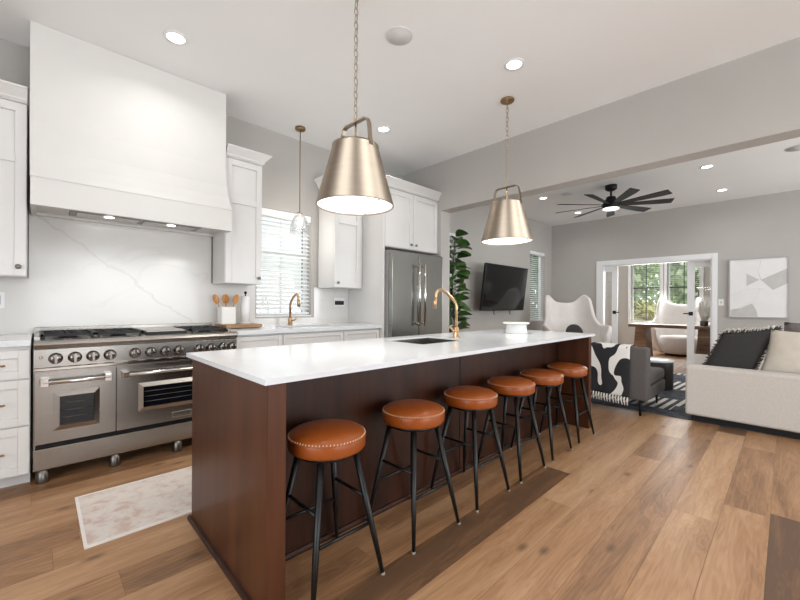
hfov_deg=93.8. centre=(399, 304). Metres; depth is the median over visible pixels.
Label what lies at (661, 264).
window
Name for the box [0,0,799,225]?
ceiling
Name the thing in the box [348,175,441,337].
cabinet
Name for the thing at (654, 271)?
window blind
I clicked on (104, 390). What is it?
range cooker
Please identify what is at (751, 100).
wall
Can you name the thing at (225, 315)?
utensil crock
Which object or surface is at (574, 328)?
round pillow
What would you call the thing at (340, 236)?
upper cabinet
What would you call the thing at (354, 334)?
base cabinet
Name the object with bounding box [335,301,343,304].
socket
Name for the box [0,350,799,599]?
floor
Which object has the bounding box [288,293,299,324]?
faucet
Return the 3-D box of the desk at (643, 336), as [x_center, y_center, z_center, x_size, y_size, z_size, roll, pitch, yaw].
[5.828,0.813,8.003,0.610,0.765,1.510,0,0,-44]
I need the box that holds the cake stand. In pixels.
[503,322,528,333]
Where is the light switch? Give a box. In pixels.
[718,299,723,305]
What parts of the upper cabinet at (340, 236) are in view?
crown moulding, door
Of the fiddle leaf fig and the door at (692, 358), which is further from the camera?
the door at (692, 358)
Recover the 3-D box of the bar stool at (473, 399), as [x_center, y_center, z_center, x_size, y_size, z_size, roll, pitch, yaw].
[0.439,0.843,2.340,0.363,0.640,0.363,0,0,-44]
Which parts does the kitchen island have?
shoe moulding, panel, panel, shoe moulding, panel, panel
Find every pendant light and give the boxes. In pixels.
[315,0,393,215]
[481,96,532,245]
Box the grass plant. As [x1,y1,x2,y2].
[697,301,709,325]
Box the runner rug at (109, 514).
[75,466,191,549]
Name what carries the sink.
in the island countertop at (271, 365)
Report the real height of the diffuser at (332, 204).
0.004 m
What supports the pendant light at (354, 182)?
hanging from the ceiling
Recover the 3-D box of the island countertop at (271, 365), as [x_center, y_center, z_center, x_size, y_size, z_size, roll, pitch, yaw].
[0.359,0.283,2.825,3.285,0.022,0.987,0,0,-44]
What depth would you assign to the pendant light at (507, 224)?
3.35 m
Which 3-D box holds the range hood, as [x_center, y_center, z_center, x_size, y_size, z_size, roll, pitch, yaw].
[-2.141,-1.293,3.096,1.310,1.256,0.445,0,0,-44]
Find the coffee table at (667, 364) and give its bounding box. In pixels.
[650,357,674,390]
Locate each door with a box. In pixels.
[605,266,618,343]
[683,260,710,365]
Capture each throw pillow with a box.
[701,326,782,369]
[723,325,778,368]
[760,330,799,373]
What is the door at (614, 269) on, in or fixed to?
in the wall at (768, 225)
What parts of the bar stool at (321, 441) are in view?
leg, leg, swivel plate, seat, leg, leg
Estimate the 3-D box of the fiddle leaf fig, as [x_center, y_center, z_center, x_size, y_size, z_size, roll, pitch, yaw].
[0.824,0.014,5.826,0.627,2.302,0.649,0,0,-44]
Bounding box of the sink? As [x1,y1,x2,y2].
[395,338,458,343]
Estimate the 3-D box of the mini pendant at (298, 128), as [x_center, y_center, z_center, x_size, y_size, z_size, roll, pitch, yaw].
[-1.084,-1.344,4.054,0.212,1.144,0.212,0,0,-44]
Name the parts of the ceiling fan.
blade, blade, blade, blade, motor, blade, blade, blade, blade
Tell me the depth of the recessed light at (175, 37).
2.68 m
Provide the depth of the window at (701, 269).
9.43 m
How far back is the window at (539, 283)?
8.84 m
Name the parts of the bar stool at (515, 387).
leg, leg, seat, swivel plate, leg, leg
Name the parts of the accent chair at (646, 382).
backrest, leg, seat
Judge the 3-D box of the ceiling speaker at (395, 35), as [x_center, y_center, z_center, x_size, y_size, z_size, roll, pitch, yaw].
[-0.007,-1.906,2.659,0.200,0.006,0.200,0,0,-44]
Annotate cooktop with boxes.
[34,329,230,339]
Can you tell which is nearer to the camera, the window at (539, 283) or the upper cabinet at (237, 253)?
the upper cabinet at (237, 253)
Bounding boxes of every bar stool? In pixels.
[286,419,384,599]
[365,399,460,554]
[429,385,509,512]
[478,376,545,483]
[510,368,572,461]
[539,362,594,444]
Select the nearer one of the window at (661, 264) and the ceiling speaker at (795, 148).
the ceiling speaker at (795, 148)
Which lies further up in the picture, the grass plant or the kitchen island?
the grass plant
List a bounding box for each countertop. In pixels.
[0,334,31,347]
[186,329,594,385]
[231,322,381,334]
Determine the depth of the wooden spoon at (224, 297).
3.56 m
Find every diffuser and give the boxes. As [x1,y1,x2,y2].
[317,196,391,213]
[482,237,531,244]
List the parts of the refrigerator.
door, door handle, door handle, door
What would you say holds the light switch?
attached to the wall at (768, 225)
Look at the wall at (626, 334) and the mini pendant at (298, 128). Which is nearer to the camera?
the mini pendant at (298, 128)
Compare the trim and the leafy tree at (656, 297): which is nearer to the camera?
the trim
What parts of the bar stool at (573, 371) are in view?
leg, leg, seat, leg, leg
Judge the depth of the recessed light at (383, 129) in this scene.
4.07 m
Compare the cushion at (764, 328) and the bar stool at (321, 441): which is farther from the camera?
the cushion at (764, 328)
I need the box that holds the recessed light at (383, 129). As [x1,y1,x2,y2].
[376,126,390,132]
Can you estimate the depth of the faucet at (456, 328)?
3.12 m
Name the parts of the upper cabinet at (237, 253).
door, crown moulding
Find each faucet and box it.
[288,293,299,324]
[433,288,459,336]
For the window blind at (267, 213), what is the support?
attached to the window at (304, 225)
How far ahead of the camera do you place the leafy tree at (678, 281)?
11.97 m
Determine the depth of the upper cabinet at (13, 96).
2.51 m
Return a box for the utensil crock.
[217,307,235,323]
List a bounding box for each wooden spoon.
[212,294,219,306]
[222,294,227,306]
[233,294,238,306]
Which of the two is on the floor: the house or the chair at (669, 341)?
the chair at (669, 341)
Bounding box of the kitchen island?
[187,337,590,599]
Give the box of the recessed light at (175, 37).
[163,30,187,45]
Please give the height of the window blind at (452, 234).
0.265 m
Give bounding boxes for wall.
[0,38,551,455]
[403,37,799,332]
[551,190,799,339]
[605,263,710,350]
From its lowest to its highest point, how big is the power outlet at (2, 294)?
0.118 m
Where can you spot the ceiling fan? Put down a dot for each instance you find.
(611, 203)
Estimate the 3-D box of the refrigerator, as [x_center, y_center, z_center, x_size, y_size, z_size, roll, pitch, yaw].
[-0.002,0.260,4.869,0.904,1.800,0.823,0,0,-44]
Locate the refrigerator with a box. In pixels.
[384,250,441,337]
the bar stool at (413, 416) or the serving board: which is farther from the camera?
the serving board
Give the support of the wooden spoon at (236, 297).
in the utensil crock
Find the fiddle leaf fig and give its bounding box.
[449,229,471,332]
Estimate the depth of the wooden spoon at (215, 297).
3.60 m
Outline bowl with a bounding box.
[212,294,218,303]
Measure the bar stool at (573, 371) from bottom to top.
0.640 m
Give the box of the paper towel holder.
[240,291,250,323]
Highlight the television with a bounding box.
[479,263,527,314]
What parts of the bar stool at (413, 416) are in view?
leg, leg, swivel plate, seat, leg, leg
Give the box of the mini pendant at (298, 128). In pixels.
[295,125,304,226]
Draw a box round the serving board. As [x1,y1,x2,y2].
[215,323,263,328]
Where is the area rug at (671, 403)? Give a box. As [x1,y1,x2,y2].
[591,373,799,439]
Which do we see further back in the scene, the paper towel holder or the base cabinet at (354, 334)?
the base cabinet at (354, 334)
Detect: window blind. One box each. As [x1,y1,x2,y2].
[256,207,310,314]
[450,232,455,248]
[530,250,544,320]
[631,264,659,321]
[668,262,699,303]
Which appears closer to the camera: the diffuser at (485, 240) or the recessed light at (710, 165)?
the diffuser at (485, 240)
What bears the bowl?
on the wooden spoon at (215, 297)
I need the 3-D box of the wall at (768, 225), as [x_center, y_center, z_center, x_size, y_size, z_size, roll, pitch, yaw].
[6.461,-0.336,6.210,0.120,3.070,7.960,0,0,-44]
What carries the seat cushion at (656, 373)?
on the accent chair at (646, 382)
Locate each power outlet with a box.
[0,292,4,307]
[334,298,343,306]
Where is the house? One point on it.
(263, 218)
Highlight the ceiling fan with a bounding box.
[557,184,673,217]
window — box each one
[256,220,310,316]
[530,257,543,321]
[628,263,662,323]
[664,262,703,303]
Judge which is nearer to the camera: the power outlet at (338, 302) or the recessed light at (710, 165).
the power outlet at (338, 302)
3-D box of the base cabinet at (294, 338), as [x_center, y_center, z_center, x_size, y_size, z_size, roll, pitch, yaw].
[-1.065,0.711,4.004,0.699,0.885,0.653,0,0,-44]
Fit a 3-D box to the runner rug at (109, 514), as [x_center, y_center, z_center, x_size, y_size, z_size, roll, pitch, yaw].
[-0.933,1.150,2.728,2.142,0.008,0.634,0,0,-44]
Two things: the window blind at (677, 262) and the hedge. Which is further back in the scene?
the hedge
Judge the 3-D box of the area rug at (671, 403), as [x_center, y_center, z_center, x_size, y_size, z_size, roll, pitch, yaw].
[4.224,1.180,4.747,3.118,0.011,4.150,0,0,-44]
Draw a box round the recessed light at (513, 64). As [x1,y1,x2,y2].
[504,58,524,70]
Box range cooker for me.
[33,323,236,483]
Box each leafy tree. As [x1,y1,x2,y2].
[634,264,651,302]
[634,299,656,320]
[644,264,686,303]
[670,262,698,303]
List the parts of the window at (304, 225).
sill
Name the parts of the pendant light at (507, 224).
lamp shade, chain, strap handle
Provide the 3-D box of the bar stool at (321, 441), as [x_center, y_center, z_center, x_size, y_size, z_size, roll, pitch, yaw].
[-0.315,0.838,1.612,0.363,0.640,0.363,0,0,-44]
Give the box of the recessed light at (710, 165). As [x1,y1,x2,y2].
[700,164,713,168]
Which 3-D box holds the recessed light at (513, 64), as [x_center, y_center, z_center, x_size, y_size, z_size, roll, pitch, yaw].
[0.905,-1.900,2.962,0.156,0.007,0.156,0,0,-44]
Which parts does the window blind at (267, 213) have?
ladder cord, rail, ladder cord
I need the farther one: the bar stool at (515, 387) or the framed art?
the framed art
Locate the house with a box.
[256,217,302,312]
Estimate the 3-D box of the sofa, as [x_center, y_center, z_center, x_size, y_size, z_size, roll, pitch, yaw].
[4.400,0.791,4.094,2.555,0.768,1.670,0,0,-44]
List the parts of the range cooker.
leg, control knob, burner, oven door, control knob, oven handle, control knob, control knob, kick panel, leg, control panel, control knob, control knob, oven door, oven handle, control knob, leg, control knob, badge plate, control knob, control knob, control knob, control knob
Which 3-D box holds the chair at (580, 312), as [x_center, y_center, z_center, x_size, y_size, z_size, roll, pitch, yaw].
[3.376,0.488,7.326,1.227,1.385,1.063,0,0,8]
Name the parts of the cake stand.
plate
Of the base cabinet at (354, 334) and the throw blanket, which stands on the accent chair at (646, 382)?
the throw blanket
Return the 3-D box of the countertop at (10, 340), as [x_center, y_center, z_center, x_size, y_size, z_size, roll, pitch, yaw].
[-2.812,0.237,2.310,0.766,0.039,0.658,0,0,-44]
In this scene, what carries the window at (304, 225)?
in the wall at (281, 174)
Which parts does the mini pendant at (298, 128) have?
rod, bulb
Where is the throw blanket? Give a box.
[591,342,634,405]
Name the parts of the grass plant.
pot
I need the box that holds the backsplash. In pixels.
[0,199,347,334]
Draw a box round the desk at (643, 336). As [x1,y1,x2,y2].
[628,323,709,356]
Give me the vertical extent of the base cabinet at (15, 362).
0.885 m
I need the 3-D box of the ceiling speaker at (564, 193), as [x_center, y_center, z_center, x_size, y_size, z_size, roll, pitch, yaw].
[2.846,-1.889,6.379,0.200,0.006,0.200,0,0,-44]
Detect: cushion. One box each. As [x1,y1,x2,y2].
[650,367,663,384]
[658,335,696,354]
[725,327,774,357]
[784,322,799,331]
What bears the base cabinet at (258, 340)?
on the floor
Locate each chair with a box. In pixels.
[542,295,611,342]
[591,346,664,415]
[648,297,709,356]
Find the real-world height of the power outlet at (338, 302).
0.110 m
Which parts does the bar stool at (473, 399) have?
leg, leg, seat, swivel plate, leg, leg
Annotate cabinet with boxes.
[0,79,27,278]
[0,343,31,487]
[213,143,271,285]
[236,333,282,348]
[282,330,343,344]
[314,175,361,288]
[343,328,378,340]
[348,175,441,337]
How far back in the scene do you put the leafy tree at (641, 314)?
11.07 m
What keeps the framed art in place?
attached to the wall at (768, 225)
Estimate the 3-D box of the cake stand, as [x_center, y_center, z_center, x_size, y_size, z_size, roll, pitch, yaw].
[1.123,0.224,3.615,0.248,0.106,0.248,0,0,-44]
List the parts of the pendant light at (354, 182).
lamp shade, stem, chain, power cord, strap handle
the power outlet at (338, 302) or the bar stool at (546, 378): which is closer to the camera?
the bar stool at (546, 378)
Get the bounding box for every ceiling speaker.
[385,26,412,45]
[560,192,572,195]
[785,144,799,151]
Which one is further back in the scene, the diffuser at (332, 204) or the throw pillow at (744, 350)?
the throw pillow at (744, 350)
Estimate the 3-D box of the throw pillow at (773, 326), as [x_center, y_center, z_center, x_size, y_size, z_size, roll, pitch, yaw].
[3.632,0.472,3.981,0.571,0.533,0.144,0,0,42]
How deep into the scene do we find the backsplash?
3.17 m
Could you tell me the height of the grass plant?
0.514 m
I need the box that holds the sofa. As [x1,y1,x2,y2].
[685,352,799,438]
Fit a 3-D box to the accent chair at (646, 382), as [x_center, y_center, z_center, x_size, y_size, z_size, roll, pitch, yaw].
[2.561,0.813,4.455,0.840,0.725,0.855,0,0,-44]
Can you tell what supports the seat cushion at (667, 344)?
on the chair at (669, 341)
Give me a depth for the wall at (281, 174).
4.49 m
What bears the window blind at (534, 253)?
attached to the window at (539, 283)
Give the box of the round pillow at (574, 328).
[566,324,582,332]
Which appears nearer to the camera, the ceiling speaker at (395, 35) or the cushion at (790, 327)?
the ceiling speaker at (395, 35)
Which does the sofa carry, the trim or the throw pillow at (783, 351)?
the throw pillow at (783, 351)
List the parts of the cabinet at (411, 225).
panel, door, crown moulding, door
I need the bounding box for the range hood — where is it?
[30,20,231,236]
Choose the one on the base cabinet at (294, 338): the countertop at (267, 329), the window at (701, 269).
the countertop at (267, 329)
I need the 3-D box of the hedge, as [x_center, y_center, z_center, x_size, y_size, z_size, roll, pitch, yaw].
[4.648,-0.414,13.243,6.154,4.274,1.188,0,0,-44]
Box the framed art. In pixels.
[729,256,789,318]
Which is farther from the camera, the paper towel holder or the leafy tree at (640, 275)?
the leafy tree at (640, 275)
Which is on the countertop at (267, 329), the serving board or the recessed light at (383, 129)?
the serving board
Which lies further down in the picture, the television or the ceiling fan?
the television
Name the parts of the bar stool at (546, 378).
leg, leg, seat, swivel plate, leg, leg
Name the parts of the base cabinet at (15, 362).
drawer, drawer, drawer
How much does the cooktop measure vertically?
0.071 m
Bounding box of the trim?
[596,253,717,350]
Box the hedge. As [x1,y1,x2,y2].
[530,255,537,318]
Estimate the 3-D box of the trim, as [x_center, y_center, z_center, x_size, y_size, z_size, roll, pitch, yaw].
[5.108,0.121,7.592,0.142,2.140,2.055,0,0,-44]
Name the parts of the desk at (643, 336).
leg, leg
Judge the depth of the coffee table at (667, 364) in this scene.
5.10 m

